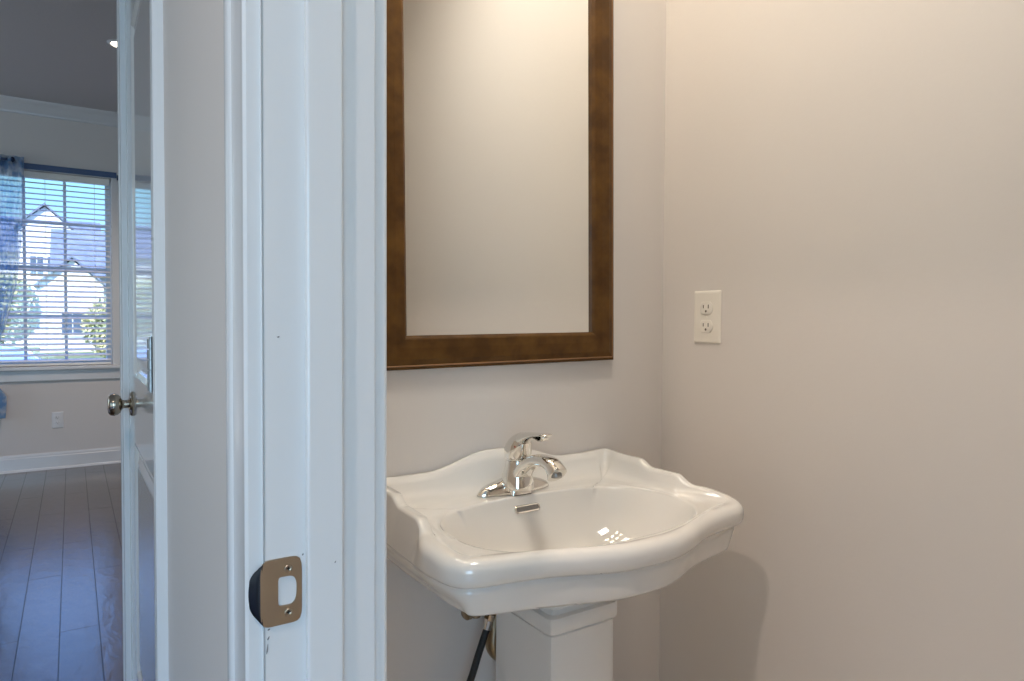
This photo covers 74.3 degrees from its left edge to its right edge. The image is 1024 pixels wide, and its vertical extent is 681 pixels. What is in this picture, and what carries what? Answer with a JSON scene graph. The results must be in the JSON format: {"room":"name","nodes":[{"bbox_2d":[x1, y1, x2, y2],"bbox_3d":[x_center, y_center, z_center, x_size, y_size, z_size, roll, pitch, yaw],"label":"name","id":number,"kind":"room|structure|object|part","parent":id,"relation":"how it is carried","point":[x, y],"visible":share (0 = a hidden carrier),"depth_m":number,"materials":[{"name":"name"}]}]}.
{"room":"bathroom","nodes":[
{"label":"bathroom","id":0,"kind":"room"},
{"bbox_2d":[0,0,116,111],"bbox_3d":[-1.292,-1.852,1.535,6.850,0.120,9.573,-1,2,-33],"label":"ceiling","id":1,"kind":"structure","parent":0,"point":[54,51],"depth_m":4.40,"materials":[{"name":"grey paint"}]},
{"bbox_2d":[107,39,116,46],"bbox_3d":[-2.466,-1.861,4.248,0.142,0.015,0.142,-1,2,-33],"label":"recessed light","id":2,"kind":"object","parent":1,"relation":"in","point":[113,42],"visible":0.35,"depth_m":4.21,"materials":[{"name":"white plastic"}]},
{"bbox_2d":[0,111,120,455],"bbox_3d":[-3.851,-0.429,5.535,6.600,2.960,0.150,-1,2,-33],"label":"wall","id":3,"kind":"structure","parent":0,"point":[26,428],"depth_m":5.54,"materials":[{"name":"white paint"}]},
{"bbox_2d":[0,157,14,161],"bbox_3d":[-4.426,-1.405,4.973,1.243,0.055,0.114,-1,2,-33],"label":"curtain rod","id":4,"kind":"object","parent":3,"relation":"attached to","point":[1,158],"visible":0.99,"depth_m":5.25,"materials":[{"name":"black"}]},
{"bbox_2d":[0,154,23,418],"bbox_3d":[-4.138,-0.418,5.170,0.680,2.058,0.116,-1,2,-33],"label":"sheer curtain","id":5,"kind":"object","parent":4,"relation":"hanging from","point":[11,173],"visible":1,"depth_m":5.28,"materials":[{"name":"blue fabric"}]},
{"bbox_2d":[0,178,111,366],"bbox_3d":[-3.839,-0.579,5.562,0.931,1.572,0.070,-1,2,-33],"label":"window","id":6,"kind":"structure","parent":3,"relation":"in","point":[64,183],"depth_m":5.65,"materials":[{"name":"white plastic"}]},
{"bbox_2d":[0,163,117,366],"bbox_3d":[-3.778,-0.605,5.497,1.004,1.620,0.096,-1,2,-33],"label":"window blind","id":7,"kind":"object","parent":6,"relation":"attached to","point":[27,174],"visible":0.94,"depth_m":5.56,"materials":[{"name":"white plastic"}]},
{"bbox_3d":[-3.808,0.196,5.527,0.907,0.018,0.044,-1,2,-33],"label":"rail","id":8,"kind":"part","parent":7,"relation":"part of","materials":[{"name":"white plastic"}]},
{"bbox_3d":[-3.839,-0.590,5.561,0.847,0.044,0.050,-1,2,-33],"label":"meeting rail","id":9,"kind":"part","parent":6,"relation":"part of","materials":[{"name":"white plastic"}]},
{"bbox_2d":[52,412,63,428],"bbox_3d":[-3.732,0.653,5.550,0.080,0.135,0.007,-1,2,-33],"label":"wall outlet","id":10,"kind":"object","parent":3,"relation":"attached to","point":[57,417],"visible":1,"depth_m":5.55,"materials":[{"name":"white plastic"}]},
{"bbox_2d":[0,95,117,127],"bbox_3d":[-3.821,-1.853,5.372,6.500,0.105,0.085,-1,2,-33],"label":"trim","id":11,"kind":"structure","parent":3,"relation":"attached to","point":[10,104],"depth_m":5.46,"materials":[{"name":"white paint"}]},
{"bbox_2d":[0,368,119,381],"bbox_3d":[-3.787,0.283,5.497,1.043,0.088,0.018,-1,2,-33],"label":"trim","id":12,"kind":"structure","parent":3,"relation":"attached to","point":[73,374],"depth_m":5.53,"materials":[{"name":"white paint"}]},
{"bbox_2d":[0,364,119,370],"bbox_3d":[-3.794,0.224,5.507,1.103,0.030,0.110,-1,2,-33],"label":"trim","id":13,"kind":"structure","parent":3,"relation":"attached to","point":[65,367],"depth_m":5.51,"materials":[{"name":"white paint"}]},
{"bbox_2d":[0,446,120,473],"bbox_3d":[-3.850,0.985,5.469,6.500,0.137,0.030,-1,2,-33],"label":"baseboard","id":14,"kind":"structure","parent":3,"relation":"attached to","point":[109,455],"depth_m":5.55,"materials":[{"name":"white paint"}]},
{"bbox_2d":[24,163,119,364],"bbox_3d":[-3.783,-0.604,5.474,1.043,1.628,0.018,-1,2,-33],"label":"trim","id":15,"kind":"structure","parent":3,"relation":"attached to","point":[114,183],"depth_m":5.73,"materials":[{"name":"white paint"}]},
{"bbox_2d":[0,463,122,680],"bbox_3d":[-1.307,1.227,1.616,6.850,0.120,9.573,-1,2,-33],"label":"floor","id":16,"kind":"structure","parent":0,"point":[61,609],"depth_m":3.23,"materials":[{"name":"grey wood"}]},
{"bbox_2d":[125,0,227,680],"bbox_3d":[0.173,-0.267,0.105,0.111,2.960,5.200,-1,2,-33],"label":"wall","id":17,"kind":"structure","parent":0,"point":[193,30],"depth_m":0.98,"materials":[{"name":"white paint"}]},
{"bbox_2d":[125,0,132,680],"bbox_3d":[-0.911,0.046,1.776,0.111,2.235,0.933,-1,2,-33],"label":"trim","id":18,"kind":"structure","parent":17,"relation":"attached to","point":[125,0],"depth_m":2.12,"materials":[{"name":"white paint"}]},
{"bbox_2d":[107,0,155,680],"bbox_3d":[-0.965,0.053,1.731,0.100,2.199,0.886,-1,2,-33],"label":"door","id":19,"kind":"structure","parent":17,"relation":"in","point":[139,403],"depth_m":1.79,"materials":[{"name":"white paint"}]},
{"bbox_3d":[-1.141,0.188,2.002,0.030,0.074,0.074,-1,2,-33],"label":"knob","id":20,"kind":"part","parent":19,"relation":"part of","materials":[{"name":"silver metal"}]},
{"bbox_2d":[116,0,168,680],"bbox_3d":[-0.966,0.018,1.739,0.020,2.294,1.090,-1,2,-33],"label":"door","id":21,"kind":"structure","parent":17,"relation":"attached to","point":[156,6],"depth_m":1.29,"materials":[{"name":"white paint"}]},
{"bbox_2d":[223,0,262,680],"bbox_3d":[-0.030,0.060,0.303,0.020,2.294,0.935,-1,2,-33],"label":"trim","id":22,"kind":"structure","parent":17,"relation":"attached to","point":[242,135],"depth_m":0.64,"materials":[{"name":"white paint"}]},
{"bbox_2d":[248,556,301,627],"bbox_3d":[-0.226,0.240,0.644,0.049,0.064,0.007,0,2,-25],"label":"strike plate","id":23,"kind":"object","parent":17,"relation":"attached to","point":[264,606],"visible":1,"depth_m":0.64,"materials":[{"name":"gold metal"}]},
{"bbox_2d":[260,0,374,680],"bbox_3d":[0.025,0.090,0.340,0.111,2.233,0.813,-1,2,-33],"label":"trim","id":24,"kind":"structure","parent":17,"relation":"attached to","point":[282,20],"depth_m":0.65,"materials":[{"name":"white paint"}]},
{"bbox_2d":[304,0,342,680],"bbox_3d":[0.025,0.099,0.340,0.035,2.215,0.777,-1,2,-33],"label":"trim","id":25,"kind":"structure","parent":17,"relation":"attached to","point":[322,18],"depth_m":0.65,"materials":[{"name":"white paint"}]},
{"bbox_2d":[375,0,386,680],"bbox_3d":[0.080,0.059,0.375,0.020,2.294,0.935,-1,2,-33],"label":"trim","id":26,"kind":"structure","parent":17,"relation":"attached to","point":[380,5],"depth_m":0.70,"materials":[{"name":"white paint"}]},
{"bbox_2d":[387,0,665,680],"bbox_3d":[-0.030,-0.307,1.590,1.170,2.960,0.110,-1,2,-33],"label":"wall","id":27,"kind":"structure","parent":0,"point":[437,418],"depth_m":1.70,"materials":[{"name":"white paint"}]},
{"bbox_2d":[461,611,480,619],"bbox_3d":[-0.095,0.569,1.447,0.048,0.048,0.111,0,2,-22],"label":"shutoff valve","id":28,"kind":"object","parent":27,"relation":"attached to","point":[465,616],"visible":0.14,"depth_m":1.40,"materials":[{"name":"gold metal"}]},
{"bbox_3d":[-0.084,0.570,1.413,0.038,0.020,0.034,-1,2,-33],"label":"handle","id":29,"kind":"part","parent":28,"relation":"part of","materials":[{"name":"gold metal"}]},
{"bbox_2d":[387,0,613,370],"bbox_3d":[-0.015,-0.504,1.512,0.634,1.119,0.024,-2,2,-33],"label":"wall mirror","id":30,"kind":"object","parent":27,"relation":"attached to","point":[500,112],"visible":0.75,"depth_m":1.51,"materials":[{"name":"brown wood"}]},
{"bbox_2d":[659,0,1023,680],"bbox_3d":[1.156,-0.279,0.751,0.100,2.960,2.810,-1,2,-33],"label":"wall","id":31,"kind":"structure","parent":0,"point":[847,175],"depth_m":1.38,"materials":[{"name":"white paint"}]},
{"bbox_2d":[694,290,721,343],"bbox_3d":[0.485,-0.058,1.685,0.007,0.132,0.085,-1,2,-33],"label":"wall outlet","id":32,"kind":"object","parent":31,"relation":"attached to","point":[707,304],"visible":1,"depth_m":1.68,"materials":[{"name":"beige plastic"}]},
{"bbox_2d":[700,320,712,332],"bbox_3d":[0.484,-0.035,1.685,0.003,0.031,0.040,-1,2,-33],"label":"receptacle","id":33,"kind":"object","parent":32,"relation":"attached to","point":[706,326],"depth_m":1.68,"materials":[{"name":"beige plastic"}]},
{"bbox_2d":[700,302,712,313],"bbox_3d":[0.484,-0.081,1.683,0.003,0.031,0.040,-1,2,-33],"label":"receptacle","id":34,"kind":"object","parent":32,"relation":"attached to","point":[705,307],"depth_m":1.68,"materials":[{"name":"beige plastic"}]},
{"bbox_3d":[0.663,1.206,0.408,1.130,0.004,2.700,-1,2,-33],"label":"floor","id":35,"kind":"structure","parent":0,"visible":0},
{"bbox_2d":[387,448,743,680],"bbox_3d":[0.106,0.715,1.342,0.701,0.930,0.496,-1,2,-33],"label":"pedestal sink","id":36,"kind":"object","parent":35,"relation":"on","point":[553,563],"visible":0.94,"depth_m":1.30,"materials":[{"name":"white ceramic"}]},
{"bbox_2d":[467,614,495,680],"bbox_3d":[-0.076,0.668,1.419,0.123,0.435,0.053,0,2,-14],"label":"supply hose","id":37,"kind":"object","parent":36,"relation":"attached to","point":[487,625],"visible":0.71,"depth_m":1.40,"materials":[{"name":"black rubber"}]},
{"bbox_2d":[484,614,495,660],"bbox_3d":[-0.007,0.592,1.490,0.079,0.206,0.152,1,2,16],"label":"trap","id":38,"kind":"object","parent":36,"relation":"attached to","point":[490,645],"visible":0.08,"depth_m":1.43,"materials":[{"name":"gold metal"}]},
{"bbox_2d":[477,432,566,496],"bbox_3d":[0.043,0.262,1.415,0.186,0.147,0.199,-1,2,-33],"label":"faucet","id":39,"kind":"object","parent":36,"relation":"on","point":[517,479],"visible":1,"depth_m":1.43,"materials":[{"name":"silver metal"}]},
{"bbox_3d":[0.035,0.222,1.426,0.060,0.068,0.144,-1,2,-33],"label":"handle","id":40,"kind":"part","parent":39,"relation":"part of","materials":[{"name":"silver metal"}]},
{"bbox_3d":[0.051,0.278,1.403,0.052,0.090,0.170,-1,2,-33],"label":"spout","id":41,"kind":"part","parent":39,"relation":"part of","materials":[{"name":"silver metal"}]},
{"label":"outside","id":42,"kind":"structure","parent":0,"visible":0},
{"bbox_2d":[16,346,103,358],"bbox_3d":[-34.918,0.274,53.591,120.000,0.200,112.127,-1,2,-33],"label":"ground","id":43,"kind":"structure","parent":42,"point":[34,352],"depth_m":33.07,"materials":[{"name":"grey concrete"}]},
{"bbox_2d":[0,275,40,343],"bbox_3d":[-14.558,-0.388,19.134,2.119,3.141,2.031,-1,2,-33],"label":"tree","id":44,"kind":"object","parent":43,"relation":"on","point":[18,282],"visible":0.38,"depth_m":19.17,"materials":[{"name":"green plant"}]},
{"bbox_2d":[4,202,100,346],"bbox_3d":[-35.053,-4.482,48.214,9.800,9.590,9.750,-1,2,-33],"label":"house","id":45,"kind":"structure","parent":43,"relation":"on","point":[39,207],"depth_m":44.96,"materials":[{"name":"white"}]},
{"bbox_3d":[-31.579,-4.933,44.890,0.700,1.300,0.050,-1,2,-33],"label":"pane","id":46,"kind":"part","parent":45,"relation":"part of","materials":[{"name":"blue"}]},
{"bbox_2d":[34,229,105,351],"bbox_3d":[-23.860,-3.186,43.609,11.100,7.350,9.750,-1,2,-33],"label":"house","id":47,"kind":"structure","parent":43,"relation":"on","point":[52,230],"depth_m":37.91,"materials":[{"name":"white"}]},
{"bbox_3d":[-24.504,-0.908,37.679,1.000,1.200,0.050,-1,2,-33],"label":"pane","id":48,"kind":"part","parent":47,"relation":"part of","materials":[{"name":"blue"}]},
{"bbox_2d":[80,296,105,357],"bbox_3d":[-13.142,-0.215,22.474,2.119,2.635,2.096,-1,2,-33],"label":"tree","id":49,"kind":"object","parent":43,"relation":"on","point":[100,300],"visible":0.08,"depth_m":21.84,"materials":[{"name":"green plant"}]},
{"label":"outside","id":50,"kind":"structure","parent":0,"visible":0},
{"bbox_3d":[-6.834,1.551,10.517,120.000,0.180,7.000,-1,2,-33],"label":"street","id":51,"kind":"object","parent":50,"visible":0},
{"bbox_2d":[0,346,40,359],"bbox_3d":[-7.691,0.763,8.382,4.450,1.460,1.800,-1,2,-33],"label":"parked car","id":52,"kind":"object","parent":51,"relation":"on","point":[1,347],"visible":0.02,"depth_m":8.59,"materials":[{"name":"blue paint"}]}
]}

